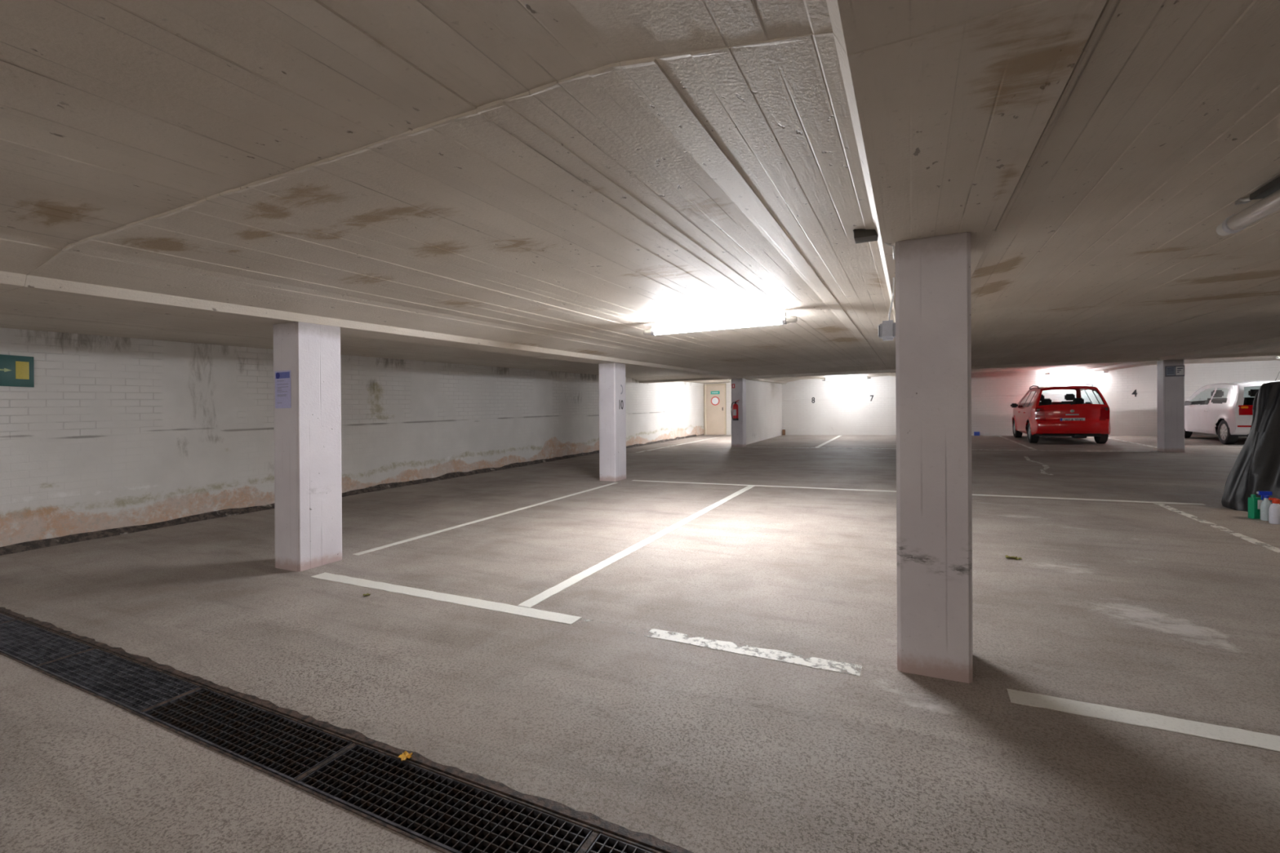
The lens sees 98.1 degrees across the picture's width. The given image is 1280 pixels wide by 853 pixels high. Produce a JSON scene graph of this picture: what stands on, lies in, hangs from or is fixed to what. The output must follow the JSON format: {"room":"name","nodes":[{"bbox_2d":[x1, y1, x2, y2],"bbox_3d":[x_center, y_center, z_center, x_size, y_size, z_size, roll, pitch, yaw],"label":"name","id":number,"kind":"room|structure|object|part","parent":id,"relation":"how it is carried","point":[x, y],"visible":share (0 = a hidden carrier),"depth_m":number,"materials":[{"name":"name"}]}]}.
{"room":"parking garage","nodes":[
{"label":"parking garage","id":0,"kind":"room"},
{"bbox_2d":[0,327,704,546],"bbox_3d":[-3.285,-0.138,10.964,0.001,3.263,27.211,0,0,26],"label":"wall","id":1,"kind":"structure","parent":0,"point":[110,432],"depth_m":6.90,"materials":[{"name":"paint"}]},
{"bbox_2d":[0,354,34,386],"bbox_3d":[-6.154,-0.533,5.080,0.014,0.299,0.853,0,0,26],"label":"sign","id":2,"kind":"object","parent":1,"relation":"attached to","point":[15,371],"visible":1,"depth_m":5.36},
{"bbox_3d":[-5.996,-0.545,5.389,0.002,0.170,0.090,0,0,26],"label":"panel","id":3,"kind":"part","parent":2,"relation":"part of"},
{"bbox_2d":[0,434,697,555],"bbox_3d":[-3.467,0.927,10.475,0.114,1.079,26.160,0,0,26],"label":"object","id":4,"kind":"structure","parent":1,"relation":"attached to","point":[33,544],"depth_m":6.82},
{"bbox_2d":[0,0,1279,383],"bbox_3d":[6.396,-1.186,6.221,21.569,1.168,27.211,0,0,26],"label":"ceiling","id":5,"kind":"structure","parent":0,"point":[528,184],"depth_m":2.04,"materials":[{"name":"paint"}]},
{"bbox_2d":[643,311,797,335],"bbox_3d":[0.760,-1.033,5.582,1.604,0.132,0.084,0,0,26],"label":"lamp","id":6,"kind":"object","parent":5,"relation":"attached to","point":[778,317],"visible":1,"depth_m":5.52,"materials":[{"name":"white plastic"}]},
{"bbox_2d":[822,375,871,380],"bbox_3d":[7.178,-1.687,19.339,1.604,0.132,0.084,0,0,26],"label":"lamp","id":7,"kind":"object","parent":5,"relation":"attached to","point":[862,377],"visible":1,"depth_m":19.30,"materials":[{"name":"white plastic"}]},
{"bbox_2d":[853,229,878,244],"bbox_3d":[1.081,-0.912,2.642,0.118,0.045,0.096,0,0,26],"label":"junction box","id":8,"kind":"object","parent":5,"relation":"attached to","point":[860,236],"visible":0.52,"depth_m":2.62,"materials":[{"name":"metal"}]},
{"bbox_2d":[994,0,1115,231],"bbox_3d":[-0.150,-0.724,-1.100,0.016,0.320,8.101,0,0,26],"label":"conduit","id":9,"kind":"object","parent":5,"relation":"attached to","point":[1109,3],"visible":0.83,"depth_m":1.40,"materials":[{"name":"metal"}]},
{"bbox_2d":[1044,369,1108,374],"bbox_3d":[13.710,-1.721,17.447,1.604,0.131,0.082,0,0,26],"label":"lamp","id":10,"kind":"object","parent":5,"relation":"attached to","point":[1073,371],"visible":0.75,"depth_m":17.50,"materials":[{"name":"white plastic"}]},
{"bbox_2d":[1216,176,1279,235],"bbox_3d":[2.469,-0.938,1.967,0.084,0.181,1.603,0,0,26],"label":"lamp","id":11,"kind":"object","parent":5,"relation":"attached to","point":[1269,193],"visible":1,"depth_m":2.39,"materials":[{"name":"white plastic"}]},
{"bbox_2d":[0,435,1279,852],"bbox_3d":[6.409,0.886,6.228,21.569,1.022,27.211,0,0,26],"label":"floor","id":12,"kind":"structure","parent":0,"point":[1147,607],"depth_m":2.75,"materials":[{"name":"concrete"}]},
{"bbox_2d":[272,321,342,571],"bbox_3d":[-2.792,0.154,4.675,0.322,2.021,0.392,0,0,26],"label":"concrete pillar","id":13,"kind":"structure","parent":12,"relation":"on","point":[308,479],"depth_m":4.54,"materials":[{"name":"paint"}]},
{"bbox_2d":[275,370,291,408],"bbox_3d":[-2.898,-0.300,4.502,0.206,0.304,0.004,0,0,26],"label":"paper notice","id":14,"kind":"object","parent":13,"relation":"attached to","point":[282,378],"visible":1,"depth_m":4.50,"materials":[{"name":"white paper"}]},
{"bbox_2d":[0,607,693,852],"bbox_3d":[-0.667,1.234,1.807,12.700,0.064,0.308,0,0,26],"label":"channel","id":15,"kind":"object","parent":12,"relation":"in","point":[589,820],"depth_m":2.03,"materials":[{"name":"black metal"}]},
{"bbox_3d":[-4.488,1.243,3.657,1.038,0.031,0.229,0,0,26],"label":"floor grate","id":16,"kind":"part","parent":15,"relation":"part of","materials":[{"name":"grey metal"}]},
{"bbox_3d":[-3.531,1.238,3.188,1.038,0.031,0.229,0,0,26],"label":"floor grate","id":17,"kind":"part","parent":15,"relation":"part of","materials":[{"name":"grey metal"}]},
{"bbox_3d":[-2.574,1.233,2.720,1.038,0.031,0.229,0,0,26],"label":"floor grate","id":18,"kind":"part","parent":15,"relation":"part of","materials":[{"name":"grey metal"}]},
{"bbox_3d":[-0.733,1.240,1.672,12.700,0.054,0.008,0,0,26],"label":"edge rail","id":19,"kind":"part","parent":15,"relation":"part of","materials":[{"name":"grey metal"}]},
{"bbox_3d":[-0.728,1.240,1.684,12.700,0.052,0.005,0,0,26],"label":"edge rail","id":20,"kind":"part","parent":15,"relation":"part of","materials":[{"name":"grey metal"}]},
{"bbox_3d":[-1.616,1.229,2.252,1.038,0.031,0.229,0,0,26],"label":"floor grate","id":21,"kind":"part","parent":15,"relation":"part of","materials":[{"name":"black metal"}]},
{"bbox_2d":[398,751,413,760],"bbox_3d":[-0.852,1.197,2.018,0.057,0.011,0.050,0,0,26],"label":"leaf","id":22,"kind":"object","parent":15,"relation":"on","point":[405,754],"visible":1,"depth_m":2.02,"materials":[{"name":"plant"}]},
{"bbox_3d":[-0.659,1.224,1.783,1.038,0.031,0.229,0,0,26],"label":"floor grate","id":23,"kind":"part","parent":15,"relation":"part of","materials":[{"name":"black metal"}]},
{"bbox_3d":[0.298,1.219,1.315,1.038,0.031,0.229,0,0,26],"label":"floor grate","id":24,"kind":"part","parent":15,"relation":"part of","materials":[{"name":"grey metal"}]},
{"bbox_2d":[311,572,582,624],"bbox_3d":[-1.447,1.153,3.811,2.393,0.008,0.129,0,0,26],"label":"painted line","id":25,"kind":"object","parent":12,"relation":"on","point":[499,606],"visible":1,"depth_m":3.70,"materials":[{"name":"paint"}]},
{"bbox_2d":[353,482,617,555],"bbox_3d":[-1.459,1.034,7.065,0.086,0.182,4.785,0,0,26],"label":"painted line","id":26,"kind":"object","parent":12,"relation":"on","point":[559,498],"visible":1,"depth_m":6.15,"materials":[{"name":"paint"}]},
{"bbox_2d":[598,363,626,481],"bbox_3d":[-0.474,-0.081,9.612,0.322,2.022,0.409,0,0,26],"label":"concrete pillar","id":27,"kind":"structure","parent":12,"relation":"on","point":[612,420],"depth_m":9.45,"materials":[{"name":"paint"}]},
{"bbox_2d":[517,485,755,607],"bbox_3d":[0.484,1.028,6.017,0.108,0.210,5.533,0,0,26],"label":"painted line","id":28,"kind":"object","parent":12,"relation":"on","point":[558,588],"visible":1,"depth_m":4.62,"materials":[{"name":"paint"}]},
{"bbox_2d":[635,436,719,453],"bbox_3d":[1.462,0.558,18.175,0.114,0.264,6.960,0,0,26],"label":"painted line","id":29,"kind":"object","parent":12,"relation":"on","point":[717,437],"visible":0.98,"depth_m":17.47,"materials":[{"name":"paint"}]},
{"bbox_2d":[704,384,706,435],"bbox_3d":[2.717,-0.703,23.038,0.070,2.100,0.068,0,0,26],"label":"pipe","id":30,"kind":"object","parent":12,"relation":"on","point":[704,384],"visible":1,"depth_m":23.00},
{"bbox_2d":[730,378,746,447],"bbox_3d":[2.926,-0.410,16.455,0.348,2.021,0.400,0,0,26],"label":"concrete pillar","id":31,"kind":"structure","parent":12,"relation":"on","point":[739,392],"depth_m":16.28,"materials":[{"name":"paint"}]},
{"bbox_2d":[730,400,739,420],"bbox_3d":[2.778,-0.478,16.196,0.192,0.600,0.192,0,0,-18],"label":"fire extinguisher","id":32,"kind":"object","parent":31,"relation":"attached to","point":[735,417],"visible":1,"depth_m":16.13,"materials":[{"name":"red metal"}]},
{"bbox_2d":[644,628,862,675],"bbox_3d":[0.539,1.143,2.842,1.107,0.007,0.127,0,0,26],"label":"painted line","id":33,"kind":"object","parent":12,"relation":"on","point":[822,664],"visible":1,"depth_m":2.81,"materials":[{"name":"paint"}]},
{"bbox_2d":[782,428,785,435],"bbox_3d":[5.606,0.202,21.630,0.100,0.270,0.100,0,0,26],"label":"block","id":34,"kind":"object","parent":12,"relation":"on","point":[783,429],"visible":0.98,"depth_m":21.59,"materials":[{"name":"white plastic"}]},
{"bbox_2d":[815,435,842,447],"bbox_3d":[6.155,0.458,17.961,0.124,0.221,5.829,0,0,26],"label":"painted line","id":35,"kind":"object","parent":12,"relation":"on","point":[837,437],"visible":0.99,"depth_m":17.38,"materials":[{"name":"paint"}]},
{"bbox_2d":[632,480,1205,505],"bbox_3d":[3.137,0.899,7.866,7.238,0.007,0.096,0,0,26],"label":"painted line","id":36,"kind":"object","parent":12,"relation":"on","point":[633,480],"visible":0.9,"depth_m":7.20,"materials":[{"name":"paint"}]},
{"bbox_2d":[895,231,973,683],"bbox_3d":[1.412,0.131,2.686,0.304,2.020,0.374,0,0,26],"label":"concrete pillar","id":37,"kind":"structure","parent":12,"relation":"on","point":[933,313],"depth_m":2.52,"materials":[{"name":"paint"}]},
{"bbox_2d":[878,277,895,341],"bbox_3d":[1.238,-0.587,2.780,0.080,0.310,0.070,0,0,26],"label":"sensor box","id":38,"kind":"object","parent":37,"relation":"attached to","point":[886,330],"visible":0.98,"depth_m":2.76,"materials":[{"name":"grey plastic"}]},
{"bbox_2d":[884,243,894,259],"bbox_3d":[1.185,-0.834,2.617,0.097,0.074,0.036,0,0,-34],"label":"cable","id":39,"kind":"object","parent":37,"relation":"attached to","point":[887,244],"visible":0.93,"depth_m":2.61,"materials":[{"name":"white plastic"}]},
{"bbox_2d":[750,446,1157,452],"bbox_3d":[7.236,0.574,14.139,9.092,0.010,0.112,0,0,26],"label":"painted line","id":40,"kind":"object","parent":12,"relation":"on","point":[750,446],"visible":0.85,"depth_m":13.30,"materials":[{"name":"paint"}]},
{"bbox_2d":[973,431,979,435],"bbox_3d":[11.405,0.244,18.793,0.160,0.130,0.120,0,0,26],"label":"canister","id":41,"kind":"object","parent":12,"relation":"on","point":[975,433],"visible":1,"depth_m":18.74,"materials":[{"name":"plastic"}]},
{"bbox_2d":[1005,555,1022,559],"bbox_3d":[2.922,1.024,4.342,0.108,0.019,0.096,0,0,26],"label":"leaf","id":42,"kind":"object","parent":12,"relation":"on","point":[1006,556],"visible":1,"depth_m":4.33,"materials":[{"name":"beige plant"}]},
{"bbox_2d":[999,435,1036,449],"bbox_3d":[10.646,0.436,15.764,0.096,0.215,5.655,0,0,26],"label":"painted line","id":43,"kind":"object","parent":12,"relation":"on","point":[999,436],"visible":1,"depth_m":15.10,"materials":[{"name":"paint"}]},
{"bbox_2d":[1023,456,1053,475],"bbox_3d":[7.446,0.709,10.354,0.243,0.123,3.227,0,0,30],"label":"trail","id":44,"kind":"object","parent":12,"relation":"on","point":[1042,471],"visible":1,"depth_m":10.04,"materials":[{"name":"grey"}]},
{"bbox_2d":[1010,383,1110,443],"bbox_3d":[12.055,-0.372,16.129,2.000,1.625,4.032,0,0,26],"label":"hatchback","id":45,"kind":"object","parent":12,"relation":"on","point":[1076,419],"visible":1,"depth_m":14.60,"materials":[{"name":"paint"}]},
{"bbox_2d":[1010,403,1017,407],"bbox_3d":[11.503,-0.646,17.062,0.190,0.130,0.110,0,2,26],"label":"mirror","id":46,"kind":"object","parent":45,"relation":"attached to","point":[1013,405],"depth_m":17.03,"materials":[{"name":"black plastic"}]},
{"bbox_2d":[1035,407,1046,421],"bbox_3d":[10.623,-0.327,14.712,0.234,0.355,0.052,0,0,38],"label":"tail lamp","id":47,"kind":"object","parent":45,"relation":"attached to","point":[1040,412],"depth_m":14.71,"materials":[{"name":"red plastic"}]},
{"bbox_3d":[12.406,-0.373,16.027,0.480,0.720,0.140,0,2,26],"label":"seat","id":48,"kind":"part","parent":45,"relation":"part of","materials":[{"name":"fabric"}]},
{"bbox_3d":[11.202,-0.307,14.385,0.280,0.035,0.030,0,2,26],"label":"tailgate handle","id":49,"kind":"part","parent":45,"relation":"part of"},
{"bbox_3d":[11.191,-0.164,14.361,0.520,0.110,0.010,0,2,26],"label":"number plate","id":50,"kind":"part","parent":45,"relation":"part of","materials":[{"name":"white metal"}]},
{"bbox_2d":[1099,406,1109,420],"bbox_3d":[11.816,-0.333,14.128,0.234,0.355,0.052,0,0,14],"label":"tail lamp","id":51,"kind":"object","parent":45,"relation":"attached to","point":[1104,411],"depth_m":14.12,"materials":[{"name":"red plastic"}]},
{"bbox_2d":[1107,437,1156,448],"bbox_3d":[13.028,0.419,14.743,0.095,0.205,5.394,0,0,26],"label":"painted line","id":52,"kind":"object","parent":12,"relation":"on","point":[1108,437],"visible":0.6,"depth_m":14.58,"materials":[{"name":"paint"}]},
{"bbox_2d":[1007,688,1279,751],"bbox_3d":[3.188,1.131,1.536,3.637,0.008,0.125,0,0,27],"label":"painted line","id":53,"kind":"object","parent":12,"relation":"on","point":[1233,735],"visible":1,"depth_m":2.14,"materials":[{"name":"paint"}]},
{"bbox_2d":[1156,359,1184,452],"bbox_3d":[11.612,-0.451,12.147,0.348,2.020,0.365,0,0,26],"label":"concrete pillar","id":54,"kind":"structure","parent":12,"relation":"on","point":[1170,389],"depth_m":12.01,"materials":[{"name":"paint"}]},
{"bbox_2d":[1164,365,1184,377],"bbox_3d":[11.534,-1.194,11.969,0.320,0.230,0.012,0,0,26],"label":"plate","id":55,"kind":"object","parent":54,"relation":"attached to","point":[1170,371],"visible":1,"depth_m":11.97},
{"bbox_2d":[1152,502,1279,552],"bbox_3d":[5.480,0.939,5.325,0.093,0.091,2.367,0,0,24],"label":"painted line","id":56,"kind":"object","parent":12,"relation":"on","point":[1253,540],"visible":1,"depth_m":5.02,"materials":[{"name":"paint"}]},
{"bbox_2d":[1184,371,1279,444],"bbox_3d":[15.570,-0.431,14.395,1.940,1.706,3.690,0,0,26],"label":"car","id":57,"kind":"object","parent":12,"relation":"on","point":[1230,419],"visible":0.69,"depth_m":13.76,"materials":[{"name":"paint"}]},
{"bbox_2d":[1184,400,1191,405],"bbox_3d":[15.011,-0.639,15.247,0.190,0.130,0.110,0,2,26],"label":"mirror","id":58,"kind":"object","parent":57,"relation":"attached to","point":[1186,402],"depth_m":15.21,"materials":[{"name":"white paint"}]},
{"bbox_3d":[15.350,-0.394,14.764,0.480,0.720,0.140,0,2,26],"label":"seat","id":59,"kind":"part","parent":57,"relation":"part of","materials":[{"name":"metal"}]},
{"bbox_2d":[1238,404,1253,415],"bbox_3d":[14.279,-0.386,13.030,0.330,0.236,0.010,0,0,35],"label":"tail lamp","id":60,"kind":"object","parent":57,"relation":"attached to","point":[1243,410],"depth_m":13.05,"materials":[{"name":"red plastic"}]},
{"bbox_3d":[15.996,-0.397,14.448,0.480,0.720,0.140,0,2,26],"label":"seat","id":61,"kind":"part","parent":57,"relation":"part of","materials":[{"name":"fabric"}]},
{"bbox_2d":[1221,381,1279,511],"bbox_3d":[7.339,0.209,5.558,2.130,1.394,0.935,0,0,33],"label":"cover","id":62,"kind":"object","parent":12,"relation":"on","point":[1256,468],"visible":0.89,"depth_m":5.83,"materials":[{"name":"black fabric"}]},
{"bbox_2d":[1248,494,1262,519],"bbox_3d":[6.134,0.798,5.528,0.090,0.240,0.068,0,0,2],"label":"bottle","id":63,"kind":"object","parent":12,"relation":"on","point":[1254,502],"visible":0.91,"depth_m":5.50,"materials":[{"name":"green plastic"}]},
{"bbox_2d":[1256,490,1271,520],"bbox_3d":[6.128,0.778,5.446,0.106,0.285,0.080,0,0,26],"label":"spray bottle","id":64,"kind":"object","parent":12,"relation":"on","point":[1265,504],"visible":0.84,"depth_m":5.43,"materials":[{"name":"white plastic"}]},
{"bbox_2d":[1268,497,1279,524],"bbox_3d":[6.069,0.805,5.296,0.092,0.245,0.091,0,0,26],"label":"bottle","id":65,"kind":"object","parent":12,"relation":"on","point":[1274,508],"visible":1,"depth_m":5.28,"materials":[{"name":"white plastic"}]},
{"bbox_2d":[746,379,782,444],"bbox_3d":[4.244,-0.615,19.230,0.157,2.420,5.779,0,0,26],"label":"wall partition","id":66,"kind":"structure","parent":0,"point":[763,399],"depth_m":18.96,"materials":[{"name":"white paint"}]},
{"bbox_2d":[704,360,1279,435],"bbox_3d":[12.378,-0.772,18.444,21.569,2.243,0.001,0,0,26],"label":"wall","id":67,"kind":"structure","parent":0,"point":[845,406],"depth_m":18.58,"materials":[{"name":"white paint"}]},
{"bbox_2d":[703,383,726,435],"bbox_3d":[3.092,-0.710,22.921,0.940,2.110,0.100,0,0,26],"label":"door","id":68,"kind":"structure","parent":67,"relation":"in","point":[716,415],"depth_m":22.90,"materials":[{"name":"paint"}]},
{"bbox_2d":[711,396,719,405],"bbox_3d":[3.105,-1.055,22.904,0.370,0.370,0.008,0,0,26],"label":"prohibition sign","id":69,"kind":"object","parent":68,"relation":"attached to","point":[715,400],"visible":1,"depth_m":22.90,"materials":[{"name":"white metal"}]},
{"bbox_2d":[711,391,719,394],"bbox_3d":[3.103,-1.395,22.904,0.380,0.130,0.007,0,0,26],"label":"exit sign","id":70,"kind":"object","parent":68,"relation":"attached to","point":[712,392],"visible":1,"depth_m":22.89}
]}

